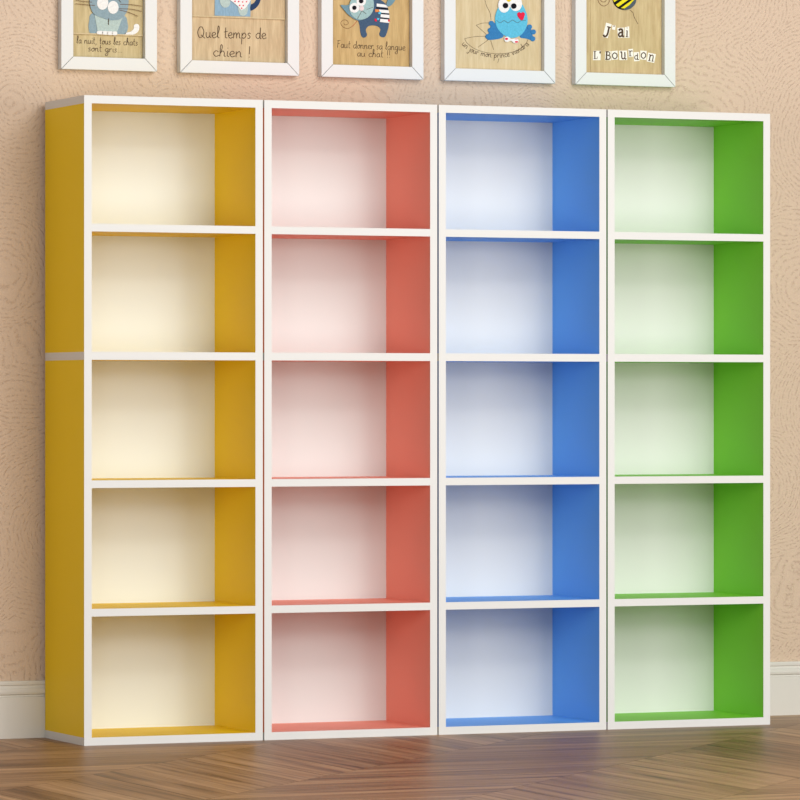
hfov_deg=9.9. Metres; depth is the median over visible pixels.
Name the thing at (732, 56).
wall
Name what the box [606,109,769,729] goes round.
bookcase
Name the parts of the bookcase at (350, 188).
panel, panel, panel, panel, panel, shelf, panel, panel, shelf, shelf, panel, panel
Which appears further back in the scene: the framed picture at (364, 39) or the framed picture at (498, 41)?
the framed picture at (498, 41)
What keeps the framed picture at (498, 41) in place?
attached to the wall
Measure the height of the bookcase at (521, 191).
1.345 m
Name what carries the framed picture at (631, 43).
attached to the wall
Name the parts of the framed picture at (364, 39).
frame rail, frame rail, frame rail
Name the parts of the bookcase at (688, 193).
panel, panel, panel, panel, panel, shelf, panel, shelf, panel, shelf, panel, panel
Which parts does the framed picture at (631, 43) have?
frame rail, frame rail, frame rail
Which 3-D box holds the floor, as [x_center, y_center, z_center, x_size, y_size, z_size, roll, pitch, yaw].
[2.184,0.716,5.211,9.000,0.002,10.787,0,0,-23]
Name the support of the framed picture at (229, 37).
attached to the wall
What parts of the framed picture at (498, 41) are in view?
frame rail, frog leg, frame rail, frog leg, frame rail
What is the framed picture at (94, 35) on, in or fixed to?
attached to the wall
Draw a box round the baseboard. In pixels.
[0,661,799,738]
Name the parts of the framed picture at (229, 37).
frame rail, frame rail, frame rail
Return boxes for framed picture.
[58,0,156,71]
[177,0,298,76]
[318,0,422,79]
[441,0,554,83]
[572,0,674,87]
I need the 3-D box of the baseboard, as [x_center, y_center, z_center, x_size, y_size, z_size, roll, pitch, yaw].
[0.073,0.654,10.144,9.000,0.121,0.014,0,0,-23]
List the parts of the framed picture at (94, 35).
frame rail, frame rail, frame rail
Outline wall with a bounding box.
[0,0,799,680]
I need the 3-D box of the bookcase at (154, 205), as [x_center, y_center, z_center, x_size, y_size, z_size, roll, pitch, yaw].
[-0.520,0.042,9.744,0.396,1.345,0.250,0,0,-23]
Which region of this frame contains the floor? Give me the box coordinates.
[0,715,799,799]
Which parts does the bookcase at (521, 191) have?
panel, panel, panel, panel, panel, shelf, shelf, shelf, panel, panel, panel, panel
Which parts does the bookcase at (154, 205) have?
panel, panel, panel, panel, shelf, shelf, panel, panel, shelf, panel, panel, panel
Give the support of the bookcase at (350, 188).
on the floor
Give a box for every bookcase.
[45,95,262,745]
[263,100,436,739]
[437,105,605,734]
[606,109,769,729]

